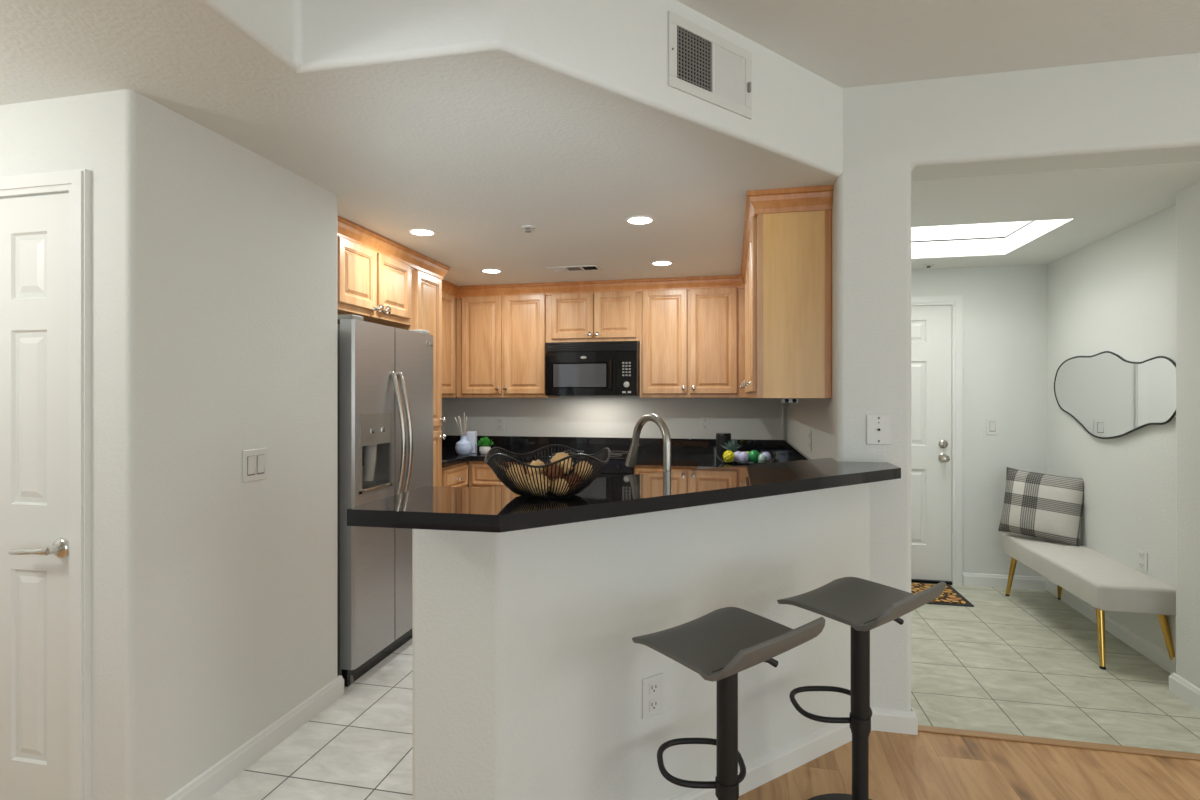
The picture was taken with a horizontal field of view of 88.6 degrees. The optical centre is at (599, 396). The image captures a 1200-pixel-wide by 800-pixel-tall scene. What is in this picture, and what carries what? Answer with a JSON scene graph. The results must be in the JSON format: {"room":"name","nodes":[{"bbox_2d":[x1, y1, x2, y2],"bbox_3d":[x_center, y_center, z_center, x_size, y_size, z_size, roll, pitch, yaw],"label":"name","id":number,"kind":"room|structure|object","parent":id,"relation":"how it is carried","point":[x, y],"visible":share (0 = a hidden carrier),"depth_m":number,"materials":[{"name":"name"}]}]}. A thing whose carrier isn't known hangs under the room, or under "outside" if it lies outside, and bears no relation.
{"room":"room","nodes":[
{"label":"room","id":0,"kind":"room"},
{"bbox_2d":[0,89,336,799],"bbox_3d":[-2.098,0.195,2.475,1.665,2.410,0.994,0,0,12],"label":"wall","id":1,"kind":"structure","parent":0,"point":[214,262],"depth_m":2.04,"materials":[{"name":"white paint"}]},
{"bbox_2d":[0,193,68,799],"bbox_3d":[-1.891,0.363,1.899,0.606,1.953,0.090,0,0,12],"label":"door","id":2,"kind":"structure","parent":1,"relation":"in","point":[34,536],"depth_m":1.88,"materials":[{"name":"white wood"}]},
{"bbox_2d":[0,169,90,799],"bbox_3d":[-1.888,0.336,1.912,0.733,2.029,0.027,0,0,12],"label":"trim","id":3,"kind":"structure","parent":1,"relation":"attached to","point":[77,183],"depth_m":1.83,"materials":[{"name":"white wood"}]},
{"bbox_2d":[165,675,343,799],"bbox_3d":[-1.307,1.306,2.313,0.079,0.088,1.008,0,0,12],"label":"baseboard","id":4,"kind":"structure","parent":1,"relation":"attached to","point":[221,773],"depth_m":2.29,"materials":[{"name":"white wood"}]},
{"bbox_2d":[243,448,266,482],"bbox_3d":[-1.280,0.253,2.288,0.011,0.118,0.118,0,0,12],"label":"light switch","id":5,"kind":"object","parent":1,"relation":"attached to","point":[254,460],"visible":1,"depth_m":2.28,"materials":[{"name":"white plastic"}]},
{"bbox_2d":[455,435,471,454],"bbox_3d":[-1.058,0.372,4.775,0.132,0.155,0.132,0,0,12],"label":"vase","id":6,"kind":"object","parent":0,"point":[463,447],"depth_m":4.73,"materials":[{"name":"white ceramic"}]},
{"bbox_2d":[0,0,1199,285],"bbox_3d":[-0.273,-1.155,0.876,5.900,0.490,8.800,0,0,12],"label":"ceiling","id":7,"kind":"structure","parent":0,"point":[472,123],"depth_m":2.16,"materials":[{"name":"white paint"}]},
{"bbox_2d":[406,228,437,236],"bbox_3d":[-0.982,-0.907,3.392,0.168,0.004,0.168,0,0,12],"label":"recessed light","id":8,"kind":"object","parent":7,"relation":"in","point":[424,232],"visible":1,"depth_m":3.39,"materials":[{"name":"white"}]},
{"bbox_2d":[480,268,502,273],"bbox_3d":[-0.783,-0.907,4.436,0.168,0.004,0.168,0,0,12],"label":"recessed light","id":9,"kind":"object","parent":7,"relation":"in","point":[489,270],"visible":1,"depth_m":4.44,"materials":[{"name":"white"}]},
{"bbox_2d":[521,225,534,232],"bbox_3d":[-0.385,-0.896,3.293,0.072,0.026,0.072,0,0,12],"label":"sprinkler head","id":10,"kind":"object","parent":7,"relation":"attached to","point":[527,228],"visible":1,"depth_m":3.28},
{"bbox_2d":[547,265,601,271],"bbox_3d":[-0.180,-0.906,4.338,0.360,0.008,0.150,0,0,12],"label":"ceiling vent","id":11,"kind":"object","parent":7,"relation":"in","point":[581,267],"visible":1,"depth_m":4.33,"materials":[{"name":"white metal"}]},
{"bbox_2d":[624,215,655,224],"bbox_3d":[0.205,-0.907,3.162,0.168,0.004,0.168,0,0,12],"label":"recessed light","id":12,"kind":"object","parent":7,"relation":"in","point":[638,219],"visible":1,"depth_m":3.16,"materials":[{"name":"white"}]},
{"bbox_2d":[650,260,673,265],"bbox_3d":[0.421,-0.907,4.177,0.168,0.004,0.168,0,0,12],"label":"recessed light","id":13,"kind":"object","parent":7,"relation":"in","point":[660,262],"visible":1,"depth_m":4.17,"materials":[{"name":"white"}]},
{"bbox_2d":[668,11,751,118],"bbox_3d":[0.380,-1.103,2.058,0.398,0.236,0.020,0,0,-37],"label":"ceiling vent","id":14,"kind":"object","parent":7,"relation":"in","point":[703,64],"visible":1,"depth_m":2.05,"materials":[{"name":"white metal"}]},
{"bbox_2d":[677,26,711,91],"bbox_3d":[0.309,-1.103,2.013,0.162,0.168,0.004,0,0,-37],"label":"grille","id":15,"kind":"object","parent":14,"relation":"attached to","point":[694,46],"depth_m":2.01,"materials":[{"name":"grey metal"}]},
{"bbox_2d":[923,264,933,267],"bbox_3d":[2.315,-0.921,4.333,0.068,0.024,0.068,0,0,12],"label":"sensor","id":16,"kind":"object","parent":7,"relation":"attached to","point":[924,265],"visible":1,"depth_m":4.32,"materials":[{"name":"white plastic"}]},
{"bbox_2d":[911,221,1033,242],"bbox_3d":[2.129,-1.285,3.715,0.975,0.490,0.905,0,0,12],"label":"window","id":17,"kind":"structure","parent":7,"relation":"attached to","point":[951,232],"depth_m":4.07,"materials":[{"name":"white glass"}]},
{"bbox_2d":[441,396,786,486],"bbox_3d":[0.025,0.195,5.225,3.270,2.410,0.150,0,0,12],"label":"wall","id":18,"kind":"structure","parent":0,"point":[562,416],"depth_m":5.13,"materials":[{"name":"white paint"}]},
{"bbox_2d":[496,417,503,430],"bbox_3d":[-0.867,0.232,5.333,0.075,0.118,0.008,0,0,12],"label":"power outlet","id":19,"kind":"object","parent":18,"relation":"attached to","point":[499,420],"visible":1,"depth_m":5.33,"materials":[{"name":"white plastic"}]},
{"bbox_2d":[456,294,557,397],"bbox_3d":[-0.781,-0.422,5.137,0.790,0.855,0.356,0,0,12],"label":"upper cabinet","id":20,"kind":"object","parent":18,"relation":"attached to","point":[500,341],"visible":0.98,"depth_m":5.00,"materials":[{"name":"brown wood"}]},
{"bbox_2d":[548,291,639,341],"bbox_3d":[-0.031,-0.642,4.978,0.745,0.415,0.356,0,0,12],"label":"upper cabinet","id":21,"kind":"object","parent":18,"relation":"attached to","point":[614,315],"visible":0.92,"depth_m":4.84,"materials":[{"name":"brown wood"}]},
{"bbox_2d":[545,341,639,395],"bbox_3d":[-0.037,-0.220,4.946,0.735,0.420,0.415,0,0,12],"label":"microwave","id":22,"kind":"object","parent":21,"relation":"attached to","point":[603,368],"visible":0.99,"depth_m":4.78,"materials":[{"name":"black plastic"}]},
{"bbox_2d":[442,435,809,460],"bbox_3d":[-0.214,0.394,4.083,2.976,0.112,2.178,0,0,12],"label":"backsplash","id":23,"kind":"structure","parent":18,"relation":"attached to","point":[791,452],"depth_m":5.08,"materials":[{"name":"stone"}]},
{"bbox_2d":[640,287,746,397],"bbox_3d":[0.732,-0.422,4.815,0.815,0.855,0.356,0,0,12],"label":"upper cabinet","id":24,"kind":"object","parent":18,"relation":"attached to","point":[692,341],"visible":0.93,"depth_m":4.68,"materials":[{"name":"brown wood"}]},
{"bbox_2d":[700,416,709,430],"bbox_3d":[0.848,0.215,4.968,0.075,0.118,0.008,0,0,12],"label":"power outlet","id":25,"kind":"object","parent":18,"relation":"attached to","point":[704,420],"visible":1,"depth_m":4.96,"materials":[{"name":"white plastic"}]},
{"bbox_2d":[781,402,783,439],"bbox_3d":[1.434,0.175,4.835,0.024,0.324,0.022,0,0,12],"label":"cord cover","id":26,"kind":"object","parent":18,"relation":"attached to","point":[782,404],"visible":0.73,"depth_m":4.83,"materials":[{"name":"white plastic"}]},
{"bbox_2d":[412,483,868,799],"bbox_3d":[0.303,0.853,2.079,1.814,1.095,0.266,0,0,-28],"label":"wall","id":27,"kind":"structure","parent":0,"point":[528,669],"depth_m":1.80,"materials":[{"name":"white paint"}]},
{"bbox_2d":[347,458,900,532],"bbox_3d":[0.246,0.285,2.027,2.042,0.040,0.538,0,0,-34],"label":"countertop","id":28,"kind":"structure","parent":27,"relation":"on","point":[498,509],"depth_m":1.67,"materials":[{"name":"stone"}]},
{"bbox_2d":[484,444,610,498],"bbox_3d":[-0.141,0.203,1.666,0.339,0.124,0.339,0,0,-17],"label":"wire bowl","id":29,"kind":"object","parent":28,"relation":"on","point":[604,456],"visible":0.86,"depth_m":1.57,"materials":[{"name":"black metal"}]},
{"bbox_2d":[506,464,524,480],"bbox_3d":[-0.231,0.211,1.691,0.052,0.052,0.053,0,0,19],"label":"woven ball","id":30,"kind":"object","parent":29,"relation":"in","point":[523,472],"visible":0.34,"depth_m":1.67,"materials":[{"name":"beige wicker"}]},
{"bbox_2d":[514,474,529,491],"bbox_3d":[-0.204,0.233,1.645,0.056,0.057,0.056,0,0,19],"label":"woven ball","id":31,"kind":"object","parent":29,"relation":"in","point":[518,474],"visible":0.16,"depth_m":1.63,"materials":[{"name":"beige wicker"}]},
{"bbox_2d":[528,460,544,475],"bbox_3d":[-0.172,0.200,1.679,0.053,0.057,0.054,0,0,7],"label":"woven ball","id":32,"kind":"object","parent":29,"relation":"in","point":[538,462],"visible":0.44,"depth_m":1.66,"materials":[{"name":"beige wicker"}]},
{"bbox_2d":[527,474,549,496],"bbox_3d":[-0.161,0.230,1.604,0.060,0.060,0.061,0,0,-17],"label":"woven ball","id":33,"kind":"object","parent":29,"relation":"in","point":[538,476],"visible":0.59,"depth_m":1.58,"materials":[{"name":"beige wicker"}]},
{"bbox_2d":[544,461,562,480],"bbox_3d":[-0.123,0.198,1.636,0.051,0.052,0.052,0,0,3],"label":"woven ball","id":34,"kind":"object","parent":29,"relation":"in","point":[549,467],"visible":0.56,"depth_m":1.62,"materials":[{"name":"brown wicker"}]},
{"bbox_2d":[551,478,568,495],"bbox_3d":[-0.104,0.237,1.608,0.048,0.048,0.048,0,0,-23],"label":"woven ball","id":35,"kind":"object","parent":29,"relation":"in","point":[559,478],"visible":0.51,"depth_m":1.59,"materials":[{"name":"beige wicker"}]},
{"bbox_2d":[550,452,572,473],"bbox_3d":[-0.104,0.184,1.691,0.062,0.064,0.061,0,0,20],"label":"woven ball","id":36,"kind":"object","parent":29,"relation":"in","point":[558,456],"visible":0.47,"depth_m":1.67,"materials":[{"name":"beige wicker"}]},
{"bbox_2d":[564,472,582,491],"bbox_3d":[-0.073,0.234,1.654,0.062,0.060,0.056,0,0,-40],"label":"woven ball","id":37,"kind":"object","parent":29,"relation":"in","point":[575,472],"visible":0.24,"depth_m":1.64,"materials":[{"name":"brown wicker"}]},
{"bbox_2d":[574,461,592,478],"bbox_3d":[-0.046,0.202,1.694,0.054,0.053,0.056,0,0,-22],"label":"woven ball","id":38,"kind":"object","parent":29,"relation":"in","point":[575,470],"visible":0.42,"depth_m":1.68,"materials":[{"name":"beige wicker"}]},
{"bbox_2d":[642,673,662,718],"bbox_3d":[0.164,0.920,1.892,0.080,0.122,0.008,0,0,-33],"label":"power outlet","id":39,"kind":"object","parent":27,"relation":"attached to","point":[652,687],"visible":1,"depth_m":1.89,"materials":[{"name":"white plastic"}]},
{"bbox_2d":[649,698,657,711],"bbox_3d":[0.165,0.946,1.889,0.034,0.034,0.003,0,0,-33],"label":"socket","id":40,"kind":"object","parent":39,"relation":"attached to","point":[653,702],"depth_m":1.89,"materials":[{"name":"white plastic"}]},
{"bbox_2d":[649,681,657,694],"bbox_3d":[0.165,0.894,1.889,0.034,0.034,0.003,0,0,-33],"label":"socket","id":41,"kind":"object","parent":39,"relation":"attached to","point":[653,685],"depth_m":1.89,"materials":[{"name":"white plastic"}]},
{"bbox_2d":[667,706,917,799],"bbox_3d":[0.412,1.306,2.147,2.123,0.088,0.298,0,0,-29],"label":"baseboard","id":42,"kind":"structure","parent":27,"relation":"attached to","point":[774,764],"depth_m":2.27,"materials":[{"name":"white wood"}]},
{"bbox_2d":[206,585,1199,799],"bbox_3d":[0.226,1.380,0.821,6.900,0.060,8.900,0,0,12],"label":"floor","id":43,"kind":"structure","parent":0,"point":[1025,662],"depth_m":2.50,"materials":[{"name":"tile"}]},
{"bbox_2d":[337,314,432,686],"bbox_3d":[-1.384,0.482,3.291,0.842,1.735,0.790,0,0,12],"label":"refrigerator","id":44,"kind":"object","parent":43,"relation":"on","point":[385,373],"visible":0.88,"depth_m":3.02,"materials":[{"name":"grey metal"}]},
{"bbox_2d":[391,268,445,485],"bbox_3d":[-1.403,0.250,4.123,0.636,2.200,0.410,0,0,12],"label":"pantry cabinet","id":45,"kind":"object","parent":43,"relation":"on","point":[426,289],"visible":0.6,"depth_m":4.14,"materials":[{"name":"brown wood"}]},
{"bbox_2d":[442,462,467,486],"bbox_3d":[-1.314,0.921,4.554,0.622,0.858,0.460,0,0,12],"label":"base cabinet","id":46,"kind":"object","parent":43,"relation":"on","point":[456,475],"visible":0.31,"depth_m":4.49,"materials":[{"name":"brown wood"}]},
{"bbox_2d":[469,461,531,487],"bbox_3d":[-0.698,0.921,4.954,0.520,0.858,0.672,0,0,12],"label":"base cabinet","id":47,"kind":"object","parent":43,"relation":"on","point":[481,474],"visible":0.07,"depth_m":4.70,"materials":[{"name":"brown wood"}]},
{"bbox_2d":[442,448,550,467],"bbox_3d":[-1.021,0.470,4.811,1.093,0.040,1.091,0,0,12],"label":"countertop","id":48,"kind":"structure","parent":47,"relation":"on","point":[450,457],"depth_m":4.69,"materials":[{"name":"stone"}]},
{"bbox_2d":[454,412,471,454],"bbox_3d":[-1.058,0.282,4.775,0.132,0.335,0.132,0,0,-39],"label":"reed diffuser","id":49,"kind":"object","parent":48,"relation":"on","point":[463,447],"visible":1,"depth_m":4.74,"materials":[{"name":"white ceramic"}]},
{"bbox_2d":[466,431,476,452],"bbox_3d":[-1.027,0.363,4.921,0.070,0.172,0.061,0,0,3],"label":"gift box","id":50,"kind":"object","parent":48,"relation":"on","point":[471,435],"visible":0.7,"depth_m":4.89,"materials":[{"name":"white"}]},
{"bbox_2d":[477,437,493,453],"bbox_3d":[-0.907,0.381,4.850,0.150,0.138,0.165,0,0,-22],"label":"potted plant","id":51,"kind":"object","parent":48,"relation":"on","point":[484,449],"visible":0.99,"depth_m":4.82,"materials":[{"name":"green plant"}]},
{"bbox_2d":[532,449,644,477],"bbox_3d":[-0.075,0.885,4.789,0.758,0.889,0.693,0,0,12],"label":"range","id":52,"kind":"object","parent":43,"relation":"on","point":[615,466],"visible":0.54,"depth_m":4.49,"materials":[{"name":"black metal"}]},
{"bbox_2d":[532,449,644,459],"bbox_3d":[-0.069,0.448,4.815,0.758,0.012,0.640,0,0,12],"label":"cooktop","id":53,"kind":"object","parent":52,"relation":"in","point":[615,454],"depth_m":4.81,"materials":[{"name":"black"}]},
{"bbox_2d":[634,465,697,473],"bbox_3d":[0.549,0.921,4.688,0.500,0.858,0.672,0,0,12],"label":"base cabinet","id":54,"kind":"object","parent":43,"relation":"on","point":[638,469],"visible":0.02,"depth_m":4.43,"materials":[{"name":"brown wood"}]},
{"bbox_2d":[632,607,824,799],"bbox_3d":[0.317,0.957,1.629,0.396,0.786,0.446,0,0,-39],"label":"bar stool","id":55,"kind":"object","parent":43,"relation":"on","point":[722,643],"visible":1,"depth_m":1.59,"materials":[{"name":"black metal"}]},
{"bbox_2d":[777,577,945,799],"bbox_3d":[0.784,0.953,1.909,0.396,0.794,0.446,0,0,-39],"label":"bar stool","id":56,"kind":"object","parent":43,"relation":"on","point":[861,604],"visible":1,"depth_m":1.87,"materials":[{"name":"black metal"}]},
{"bbox_2d":[911,582,973,606],"bbox_3d":[2.093,1.344,4.257,0.740,0.011,0.470,0,0,12],"label":"doormat","id":57,"kind":"object","parent":43,"relation":"on","point":[949,596],"visible":0.42,"depth_m":4.14,"materials":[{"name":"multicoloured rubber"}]},
{"bbox_2d":[1002,533,1175,669],"bbox_3d":[2.780,1.137,3.579,0.375,0.425,1.220,0,0,13],"label":"bench","id":58,"kind":"object","parent":43,"relation":"on","point":[1105,583],"visible":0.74,"depth_m":3.20,"materials":[{"name":"fabric"}]},
{"bbox_2d":[998,467,1083,546],"bbox_3d":[2.861,0.704,3.984,0.208,0.461,0.476,0,0,-41],"label":"throw pillow","id":59,"kind":"object","parent":58,"relation":"on","point":[1039,505],"visible":1,"depth_m":3.92,"materials":[{"name":"white fabric"}]},
{"bbox_3d":[0.863,0.921,3.599,0.662,0.858,1.420,0,0,12],"label":"base cabinet","id":60,"kind":"object","parent":43,"relation":"on","visible":0},
{"bbox_2d":[636,452,789,468],"bbox_3d":[0.498,0.470,3.324,1.268,0.040,3.366,0,0,12],"label":"countertop","id":61,"kind":"structure","parent":60,"relation":"on","point":[702,460],"depth_m":4.43,"materials":[{"name":"stone"}]},
{"bbox_2d":[625,413,670,471],"bbox_3d":[0.214,0.255,2.334,0.130,0.389,0.275,0,0,-33],"label":"kitchen faucet","id":62,"kind":"object","parent":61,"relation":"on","point":[631,459],"visible":0.6,"depth_m":2.28,"materials":[{"name":"silver metal"}]},
{"bbox_2d":[716,433,730,457],"bbox_3d":[0.917,0.359,4.569,0.110,0.181,0.110,0,0,12],"label":"canister","id":63,"kind":"object","parent":61,"relation":"on","point":[721,438],"visible":0.68,"depth_m":4.52,"materials":[{"name":"black metal"}]},
{"bbox_2d":[721,440,740,451],"bbox_3d":[0.926,0.369,4.363,0.160,0.161,0.161,0,0,12],"label":"air plant","id":64,"kind":"object","parent":61,"relation":"on","point":[732,447],"visible":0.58,"depth_m":4.34,"materials":[{"name":"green plant"}]},
{"bbox_2d":[716,451,776,463],"bbox_3d":[0.994,0.411,4.185,0.408,0.078,0.236,0,0,11],"label":"glass tray","id":65,"kind":"object","parent":61,"relation":"on","point":[721,459],"visible":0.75,"depth_m":4.10,"materials":[{"name":"clear glass"}]},
{"bbox_2d":[723,450,734,459],"bbox_3d":[0.874,0.402,4.174,0.079,0.081,0.079,0,0,33],"label":"decorative ball","id":66,"kind":"object","parent":65,"relation":"on","point":[729,455],"visible":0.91,"depth_m":4.15,"materials":[{"name":"yellow"}]},
{"bbox_2d":[734,451,740,459],"bbox_3d":[0.945,0.406,4.205,0.072,0.072,0.071,0,0,12],"label":"decorative ball","id":67,"kind":"object","parent":65,"relation":"on","point":[736,453],"visible":0.47,"depth_m":4.18,"materials":[{"name":"purple"}]},
{"bbox_2d":[738,452,748,459],"bbox_3d":[0.970,0.405,4.144,0.074,0.074,0.073,0,0,12],"label":"decorative ball","id":68,"kind":"object","parent":65,"relation":"on","point":[743,455],"visible":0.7,"depth_m":4.12,"materials":[{"name":"purple"}]},
{"bbox_2d":[748,450,759,459],"bbox_3d":[1.039,0.400,4.144,0.084,0.084,0.083,0,0,12],"label":"decorative ball","id":69,"kind":"object","parent":65,"relation":"on","point":[753,455],"visible":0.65,"depth_m":4.11,"materials":[{"name":"green"}]},
{"bbox_2d":[758,454,765,459],"bbox_3d":[1.083,0.411,4.123,0.060,0.060,0.059,0,0,12],"label":"decorative ball","id":70,"kind":"object","parent":65,"relation":"on","point":[761,456],"visible":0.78,"depth_m":4.10,"materials":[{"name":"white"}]},
{"bbox_2d":[762,452,770,459],"bbox_3d":[1.123,0.406,4.165,0.070,0.070,0.069,0,0,12],"label":"decorative ball","id":71,"kind":"object","parent":65,"relation":"on","point":[768,456],"visible":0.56,"depth_m":4.14,"materials":[{"name":"purple"}]},
{"bbox_2d":[787,398,829,458],"bbox_3d":[1.297,0.195,3.721,0.124,2.410,2.380,0,0,12],"label":"wall","id":72,"kind":"structure","parent":0,"point":[813,414],"depth_m":3.41,"materials":[{"name":"white paint"}]},
{"bbox_2d":[740,210,831,397],"bbox_3d":[1.026,-0.422,3.647,0.370,0.855,1.908,0,0,12],"label":"upper cabinet","id":73,"kind":"object","parent":72,"relation":"attached to","point":[788,276],"visible":1,"depth_m":2.72,"materials":[{"name":"brown wood"}]},
{"bbox_2d":[337,185,832,298],"bbox_3d":[-0.128,-0.862,3.723,2.658,0.094,2.250,0,0,12],"label":"crown molding","id":74,"kind":"structure","parent":73,"relation":"attached to","point":[813,198],"depth_m":3.95,"materials":[{"name":"brown wood"}]},
{"bbox_2d":[781,398,797,402],"bbox_3d":[0.892,0.017,2.889,0.070,0.022,0.078,0,0,12],"label":"plug adapter","id":75,"kind":"object","parent":73,"relation":"attached to","point":[783,400],"visible":1,"depth_m":2.87,"materials":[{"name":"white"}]},
{"bbox_2d":[809,430,811,451],"bbox_3d":[1.158,0.240,3.393,0.008,0.118,0.075,0,0,12],"label":"power outlet","id":76,"kind":"object","parent":72,"relation":"attached to","point":[810,431],"visible":1,"depth_m":3.36,"materials":[{"name":"white plastic"}]},
{"bbox_2d":[676,0,1199,87],"bbox_3d":[0.993,-1.335,-0.621,4.800,0.130,6.400,0,0,12],"label":"ceiling","id":77,"kind":"structure","parent":0,"point":[845,43],"depth_m":2.15,"materials":[{"name":"white paint"}]},
{"bbox_2d":[911,264,1046,580],"bbox_3d":[2.449,0.175,4.534,1.900,2.450,0.150,0,0,12],"label":"wall","id":78,"kind":"structure","parent":0,"point":[1005,307],"depth_m":4.38,"materials":[{"name":"white paint"}]},
{"bbox_2d":[911,305,950,580],"bbox_3d":[2.086,0.333,4.507,0.905,1.985,0.109,0,0,12],"label":"door","id":79,"kind":"structure","parent":78,"relation":"in","point":[931,560],"depth_m":4.46,"materials":[{"name":"white wood"}]},
{"bbox_2d":[911,295,962,585],"bbox_3d":[2.089,0.310,4.521,1.045,2.080,0.034,0,0,12],"label":"trim","id":80,"kind":"structure","parent":78,"relation":"attached to","point":[956,301],"depth_m":4.41,"materials":[{"name":"white"}]},
{"bbox_2d":[986,418,997,434],"bbox_3d":[2.794,0.210,4.378,0.075,0.118,0.011,0,0,12],"label":"light switch","id":81,"kind":"object","parent":78,"relation":"attached to","point":[991,423],"visible":1,"depth_m":4.38,"materials":[{"name":"white plastic"}]},
{"bbox_2d":[963,573,1046,589],"bbox_3d":[2.869,1.306,4.361,0.535,0.088,0.014,0,0,12],"label":"baseboard","id":82,"kind":"structure","parent":78,"relation":"attached to","point":[969,579],"depth_m":4.36,"materials":[{"name":"white wood"}]},
{"bbox_2d":[830,53,1199,710],"bbox_3d":[2.503,0.000,2.319,3.070,2.800,0.220,0,0,12],"label":"wall","id":83,"kind":"structure","parent":0,"point":[1143,111],"depth_m":2.48,"materials":[{"name":"white paint"}]},
{"bbox_2d":[867,414,890,444],"bbox_3d":[1.130,0.132,2.492,0.092,0.122,0.014,0,0,12],"label":"cable plate","id":84,"kind":"object","parent":83,"relation":"attached to","point":[878,426],"visible":1,"depth_m":2.49,"materials":[{"name":"white plastic"}]},
{"bbox_2d":[918,725,1199,759],"bbox_3d":[1.896,1.345,2.372,1.280,0.009,0.040,0,0,12],"label":"trim","id":85,"kind":"structure","parent":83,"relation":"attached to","point":[1039,740],"depth_m":2.39,"materials":[{"name":"brown wood"}]},
{"bbox_2d":[1047,205,1175,656],"bbox_3d":[3.104,0.175,3.531,0.400,2.450,1.700,0,0,12],"label":"wall","id":86,"kind":"structure","parent":0,"point":[1116,293],"depth_m":3.42,"materials":[{"name":"white paint"}]},
{"bbox_2d":[1054,351,1175,438],"bbox_3d":[2.924,-0.011,3.538,0.024,0.510,1.302,0,0,14],"label":"wall mirror","id":87,"kind":"object","parent":86,"relation":"attached to","point":[1110,395],"visible":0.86,"depth_m":3.46,"materials":[{"name":"clear glass"}]},
{"bbox_2d":[1046,579,1199,710],"bbox_3d":[2.832,1.306,3.369,0.147,0.088,1.957,0,0,14],"label":"baseboard","id":88,"kind":"structure","parent":86,"relation":"attached to","point":[1159,656],"depth_m":3.23,"materials":[{"name":"white wood"}]},
{"bbox_2d":[1137,549,1147,571],"bbox_3d":[2.852,0.860,3.236,0.009,0.100,0.075,0,0,9],"label":"power outlet","id":89,"kind":"object","parent":86,"relation":"attached to","point":[1142,557],"visible":1,"depth_m":3.23,"materials":[{"name":"white plastic"}]},
{"bbox_2d":[1139,561,1143,568],"bbox_3d":[2.849,0.886,3.237,0.003,0.034,0.034,0,0,10],"label":"socket","id":90,"kind":"object","parent":89,"relation":"attached to","point":[1141,563],"depth_m":3.23,"materials":[{"name":"white plastic"}]},
{"bbox_2d":[1139,552,1143,558],"bbox_3d":[2.849,0.834,3.237,0.003,0.034,0.034,0,0,10],"label":"socket","id":91,"kind":"object","parent":89,"relation":"attached to","point":[1141,554],"depth_m":3.23,"materials":[{"name":"white plastic"}]},
{"bbox_2d":[1176,182,1199,687],"bbox_3d":[2.786,0.195,2.555,0.416,2.410,0.440,0,0,12],"label":"wall","id":92,"kind":"structure","parent":0,"point":[1187,199],"depth_m":2.73,"materials":[{"name":"white paint"}]},
{"bbox_3d":[-1.775,0.195,4.264,0.150,2.410,2.800,0,0,12],"label":"wall","id":93,"kind":"structure","parent":0,"visible":0},
{"bbox_2d":[337,236,410,325],"bbox_3d":[-1.546,-0.650,3.415,0.652,0.400,1.035,0,0,12],"label":"upper cabinet","id":94,"kind":"object","parent":93,"relation":"attached to","point":[374,286],"visible":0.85,"depth_m":3.42,"materials":[{"name":"brown wood"}]},
{"bbox_2d":[442,292,455,397],"bbox_3d":[-1.405,-0.422,4.737,0.376,0.855,0.790,0,0,12],"label":"upper cabinet","id":95,"kind":"object","parent":93,"relation":"attached to","point":[448,301],"visible":0.14,"depth_m":4.93,"materials":[{"name":"brown wood"}]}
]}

